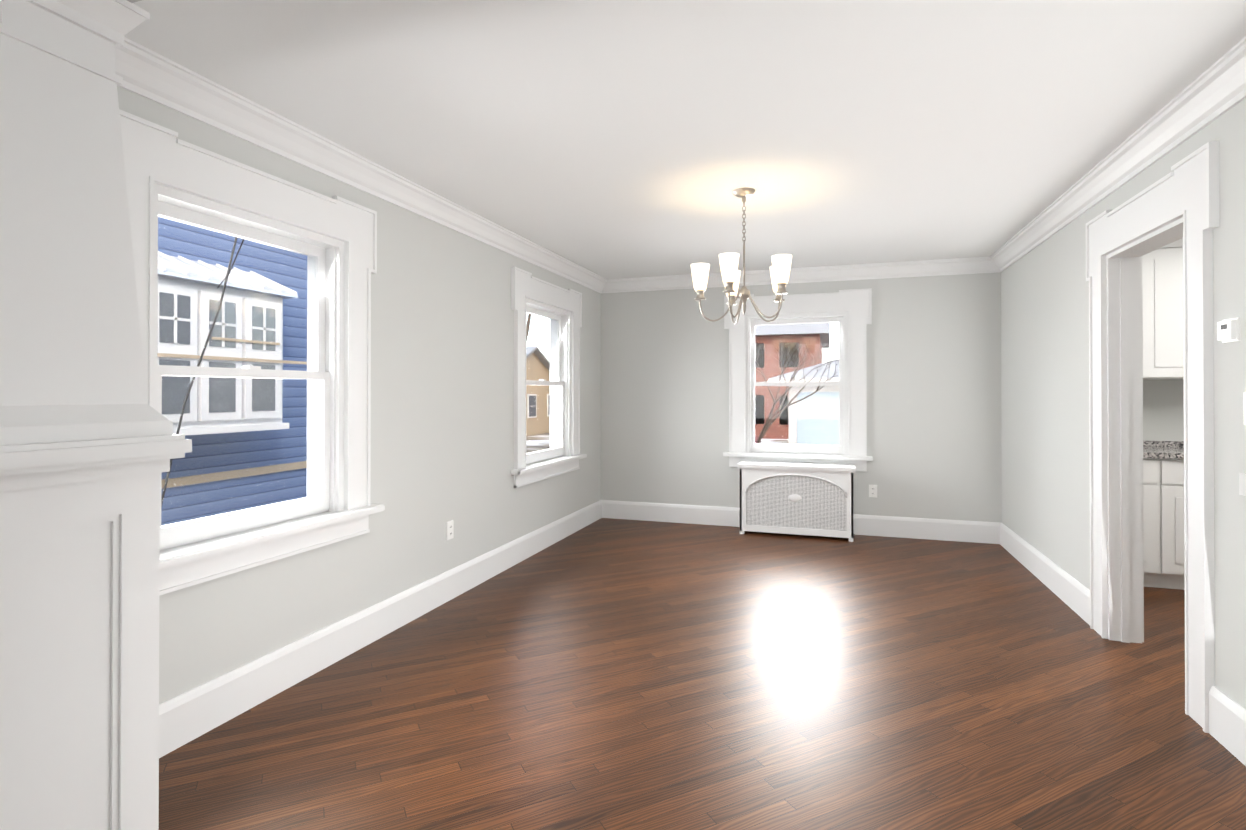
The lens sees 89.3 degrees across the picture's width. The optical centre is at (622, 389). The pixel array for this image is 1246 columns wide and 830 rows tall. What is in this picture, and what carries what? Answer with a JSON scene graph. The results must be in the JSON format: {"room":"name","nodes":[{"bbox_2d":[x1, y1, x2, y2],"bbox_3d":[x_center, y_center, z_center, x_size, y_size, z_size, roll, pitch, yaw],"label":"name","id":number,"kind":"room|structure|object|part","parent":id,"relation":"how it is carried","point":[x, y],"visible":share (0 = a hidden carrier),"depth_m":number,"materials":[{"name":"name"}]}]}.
{"room":"empty dining room","nodes":[
{"label":"empty dining room","id":0,"kind":"room"},
{"bbox_2d":[117,86,600,703],"bbox_3d":[-1.788,0.083,2.326,0.200,2.700,9.671,0,0,18],"label":"wall","id":1,"kind":"structure","parent":0,"point":[441,382],"depth_m":3.70,"materials":[{"name":"grey paint"}]},
{"bbox_2d":[157,201,329,547],"bbox_3d":[-1.630,-0.059,2.743,0.079,1.303,0.890,0,0,18],"label":"window","id":2,"kind":"structure","parent":1,"relation":"in","point":[171,534],"depth_m":2.76,"materials":[{"name":"white"}]},
{"bbox_2d":[119,109,384,595],"bbox_3d":[-1.624,-0.102,2.741,0.312,1.694,1.370,0,0,18],"label":"window frame","id":3,"kind":"structure","parent":1,"relation":"attached to","point":[163,164],"depth_m":2.81,"materials":[{"name":"white wood"}]},
{"bbox_2d":[115,37,610,292],"bbox_3d":[-1.012,-1.096,4.190,0.105,0.125,5.256,0,0,18],"label":"crown molding","id":4,"kind":"structure","parent":1,"relation":"attached to","point":[145,73],"depth_m":2.86,"materials":[{"name":"white wood"}]},
{"bbox_2d":[159,500,602,757],"bbox_3d":[-1.039,1.250,4.232,0.020,0.185,5.171,0,0,18],"label":"baseboard","id":5,"kind":"structure","parent":1,"relation":"attached to","point":[199,710],"depth_m":3.05,"materials":[{"name":"white wood"}]},
{"bbox_2d":[446,520,453,539],"bbox_3d":[-1.107,0.901,4.044,0.010,0.116,0.072,0,0,18],"label":"electrical outlet plate","id":6,"kind":"object","parent":1,"relation":"attached to","point":[449,530],"visible":1,"depth_m":4.04,"materials":[{"name":"white plastic"}]},
{"bbox_2d":[526,306,563,462],"bbox_3d":[-0.718,-0.045,5.496,0.079,1.303,0.890,0,0,18],"label":"window","id":7,"kind":"structure","parent":1,"relation":"in","point":[543,454],"depth_m":5.71,"materials":[{"name":"white"}]},
{"bbox_2d":[511,267,586,487],"bbox_3d":[-0.712,-0.088,5.494,0.312,1.694,1.370,0,0,18],"label":"window frame","id":8,"kind":"structure","parent":1,"relation":"attached to","point":[528,289],"depth_m":5.57,"materials":[{"name":"white wood"}]},
{"bbox_2d":[124,0,1245,278],"bbox_3d":[0.048,-1.221,1.619,3.735,0.100,9.471,0,0,18],"label":"ceiling","id":9,"kind":"structure","parent":0,"point":[622,138],"depth_m":2.56,"materials":[{"name":"white paint"}]},
{"bbox_2d":[691,187,791,323],"bbox_3d":[0.690,-0.780,3.685,0.590,0.760,0.595,0,0,18],"label":"chandelier","id":10,"kind":"object","parent":9,"relation":"hanging from","point":[780,267],"visible":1,"depth_m":3.65,"materials":[{"name":"silver metal"}]},
{"bbox_3d":[0.690,-0.661,3.684,0.590,0.155,0.595,0,0,18],"label":"lamp shade","id":11,"kind":"part","parent":10,"relation":"part of","materials":[{"name":"white glass"}]},
{"bbox_2d":[159,518,1245,829],"bbox_3d":[1.319,1.377,1.185,6.412,0.100,9.471,0,0,18],"label":"floor","id":12,"kind":"structure","parent":0,"point":[617,674],"depth_m":2.62,"materials":[{"name":"brown wood"}]},
{"bbox_2d":[0,0,191,829],"bbox_3d":[-1.526,0.218,1.432,0.860,2.220,0.480,0,0,18],"label":"column","id":13,"kind":"structure","parent":12,"relation":"on","point":[91,444],"depth_m":1.36,"materials":[{"name":"white wood"}]},
{"bbox_2d":[737,460,855,541],"bbox_3d":[1.611,1.023,5.881,1.040,0.655,0.325,0,0,18],"label":"radiator cover","id":14,"kind":"object","parent":12,"relation":"on","point":[802,498],"visible":1,"depth_m":5.75,"materials":[{"name":"white"}]},
{"bbox_2d":[1143,458,1165,587],"bbox_3d":[3.437,0.904,4.592,0.533,0.880,0.624,0,0,18],"label":"base cabinet","id":15,"kind":"object","parent":12,"relation":"on","point":[1163,461],"depth_m":4.23,"materials":[{"name":"white wood"}]},
{"bbox_2d":[1143,446,1183,457],"bbox_3d":[4.195,0.443,4.338,2.132,0.040,0.635,0,0,18],"label":"countertop","id":16,"kind":"structure","parent":15,"relation":"on","point":[1148,451],"depth_m":4.27,"materials":[{"name":"grey stone"}]},
{"bbox_2d":[1166,458,1184,589],"bbox_3d":[3.943,0.903,4.425,0.533,0.880,0.624,0,0,18],"label":"base cabinet","id":17,"kind":"object","parent":12,"relation":"on","point":[1175,579],"depth_m":4.20,"materials":[{"name":"white wood"}]},
{"bbox_2d":[601,272,1001,522],"bbox_3d":[2.934,0.100,5.751,6.612,2.700,0.200,0,0,18],"label":"wall","id":18,"kind":"structure","parent":0,"point":[933,362],"depth_m":5.84,"materials":[{"name":"grey paint"}]},
{"bbox_2d":[751,317,842,453],"bbox_3d":[1.685,-0.042,6.144,0.890,1.303,0.079,0,0,18],"label":"window","id":19,"kind":"structure","parent":18,"relation":"in","point":[807,448],"depth_m":6.12,"materials":[{"name":"white"}]},
{"bbox_2d":[723,288,872,471],"bbox_3d":[1.683,-0.085,6.138,1.370,1.694,0.312,0,0,18],"label":"window frame","id":20,"kind":"structure","parent":18,"relation":"attached to","point":[852,308],"depth_m":6.00,"materials":[{"name":"white wood"}]},
{"bbox_2d":[607,257,990,292],"bbox_3d":[1.528,-1.086,6.062,3.510,0.125,0.105,0,0,18],"label":"crown molding","id":21,"kind":"structure","parent":18,"relation":"attached to","point":[974,265],"depth_m":5.92,"materials":[{"name":"white wood"}]},
{"bbox_2d":[603,500,998,543],"bbox_3d":[1.549,1.259,6.088,3.705,0.185,0.020,0,0,18],"label":"baseboard","id":22,"kind":"structure","parent":18,"relation":"attached to","point":[871,525],"depth_m":5.85,"materials":[{"name":"white wood"}]},
{"bbox_2d":[869,485,876,497],"bbox_3d":[2.314,0.940,5.841,0.072,0.116,0.010,0,0,18],"label":"outlet","id":23,"kind":"object","parent":18,"relation":"attached to","point":[872,490],"visible":1,"depth_m":5.84,"materials":[{"name":"white plastic"}]},
{"bbox_2d":[1001,98,1245,708],"bbox_3d":[1.887,0.076,1.004,0.140,2.700,9.471,0,0,18],"label":"wall","id":24,"kind":"structure","parent":0,"point":[1045,397],"depth_m":3.79,"materials":[{"name":"grey paint"}]},
{"bbox_2d":[999,523,1089,624],"bbox_3d":[2.969,1.251,4.518,0.020,0.185,2.065,0,0,18],"label":"baseboard","id":25,"kind":"structure","parent":24,"relation":"attached to","point":[1074,594],"depth_m":4.24,"materials":[{"name":"white wood"}]},
{"bbox_2d":[987,36,1245,272],"bbox_3d":[2.434,-1.101,3.049,0.105,0.125,5.256,0,0,18],"label":"crown molding","id":26,"kind":"structure","parent":24,"relation":"attached to","point":[1215,90],"depth_m":2.87,"materials":[{"name":"white wood"}]},
{"bbox_2d":[1086,141,1219,732],"bbox_3d":[2.533,0.194,2.974,0.190,2.284,1.240,0,0,18],"label":"door frame","id":27,"kind":"structure","parent":24,"relation":"attached to","point":[1182,200],"depth_m":3.26,"materials":[{"name":"white wood"}]},
{"bbox_2d":[1209,686,1245,765],"bbox_3d":[1.978,1.236,1.528,0.020,0.185,1.935,0,0,18],"label":"baseboard","id":28,"kind":"structure","parent":24,"relation":"attached to","point":[1227,719],"depth_m":2.33,"materials":[{"name":"white wood"}]},
{"bbox_2d":[1217,317,1239,342],"bbox_3d":[2.243,-0.219,2.340,0.024,0.085,0.100,0,0,18],"label":"thermostat","id":29,"kind":"object","parent":24,"relation":"attached to","point":[1228,330],"visible":1,"depth_m":2.32,"materials":[{"name":"white plastic"}]},
{"bbox_2d":[1239,473,1245,495],"bbox_3d":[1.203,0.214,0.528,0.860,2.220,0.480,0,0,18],"label":"switch plate","id":30,"kind":"object","parent":24,"relation":"attached to","point":[1242,483],"visible":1,"depth_m":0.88,"materials":[{"name":"white plastic"}]},
{"bbox_2d":[1243,392,1245,424],"bbox_3d":[2.210,0.068,2.229,0.018,0.116,0.072,0,0,18],"label":"switch plate","id":31,"kind":"object","parent":24,"relation":"attached to","point":[1244,400],"visible":1,"depth_m":2.25,"materials":[{"name":"white plastic"}]},
{"bbox_2d":[1143,379,1183,440],"bbox_3d":[4.497,0.094,4.652,2.520,2.700,0.140,0,0,18],"label":"wall","id":32,"kind":"structure","parent":0,"point":[1163,409],"depth_m":4.72,"materials":[{"name":"grey paint"}]},
{"bbox_2d":[1142,254,1145,379],"bbox_3d":[3.480,-0.565,4.728,0.533,0.980,0.354,0,0,18],"label":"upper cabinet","id":33,"kind":"object","parent":32,"relation":"attached to","point":[1144,256],"depth_m":4.48,"materials":[{"name":"white wood"}]},
{"bbox_2d":[1146,238,1183,379],"bbox_3d":[3.986,-0.566,4.560,0.533,0.980,0.354,0,0,18],"label":"upper cabinet","id":34,"kind":"object","parent":32,"relation":"attached to","point":[1164,265],"depth_m":4.43,"materials":[{"name":"white wood"}]},
{"label":"outside","id":35,"kind":"structure","parent":0,"visible":0},
{"bbox_2d":[526,433,788,452],"bbox_3d":[6.372,2.317,18.958,120.000,0.300,120.000,0,0,18],"label":"ground","id":36,"kind":"structure","parent":35,"point":[535,440],"depth_m":26.77,"materials":[{"name":"white snow"}]},
{"bbox_2d":[157,217,306,525],"bbox_3d":[-6.914,-2.352,5.263,10.206,8.901,14.200,0,0,18],"label":"neighbor house","id":37,"kind":"structure","parent":36,"relation":"on","point":[191,286],"depth_m":6.15,"materials":[{"name":"blue wood"}]},
{"bbox_2d":[526,313,531,343],"bbox_3d":[-4.779,-2.725,24.399,4.443,9.942,6.115,0,0,18],"label":"tree","id":38,"kind":"object","parent":36,"relation":"on","point":[528,323],"depth_m":22.96,"materials":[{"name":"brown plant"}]},
{"bbox_2d":[526,346,549,435],"bbox_3d":[-8.768,-0.317,32.099,9.700,5.100,8.700,0,0,18],"label":"house","id":39,"kind":"structure","parent":36,"relation":"on","point":[533,358],"depth_m":31.30,"materials":[{"name":"beige"}]},
{"bbox_2d":[755,323,829,438],"bbox_3d":[4.637,-1.384,33.773,12.200,7.250,9.800,0,0,18],"label":"brick house","id":40,"kind":"structure","parent":36,"relation":"on","point":[767,404],"depth_m":28.29,"materials":[{"name":"red brick"}]},
{"bbox_2d":[755,335,838,443],"bbox_3d":[3.411,0.551,12.688,2.449,3.277,2.648,0,0,18],"label":"bare tree","id":41,"kind":"object","parent":36,"relation":"on","point":[767,425],"depth_m":12.33,"materials":[{"name":"brown plant"}]},
{"bbox_2d":[768,359,838,445],"bbox_3d":[7.054,0.526,17.688,5.200,3.268,6.900,0,0,18],"label":"garage","id":42,"kind":"structure","parent":36,"relation":"on","point":[815,432],"depth_m":15.26,"materials":[{"name":"white"}]}
]}

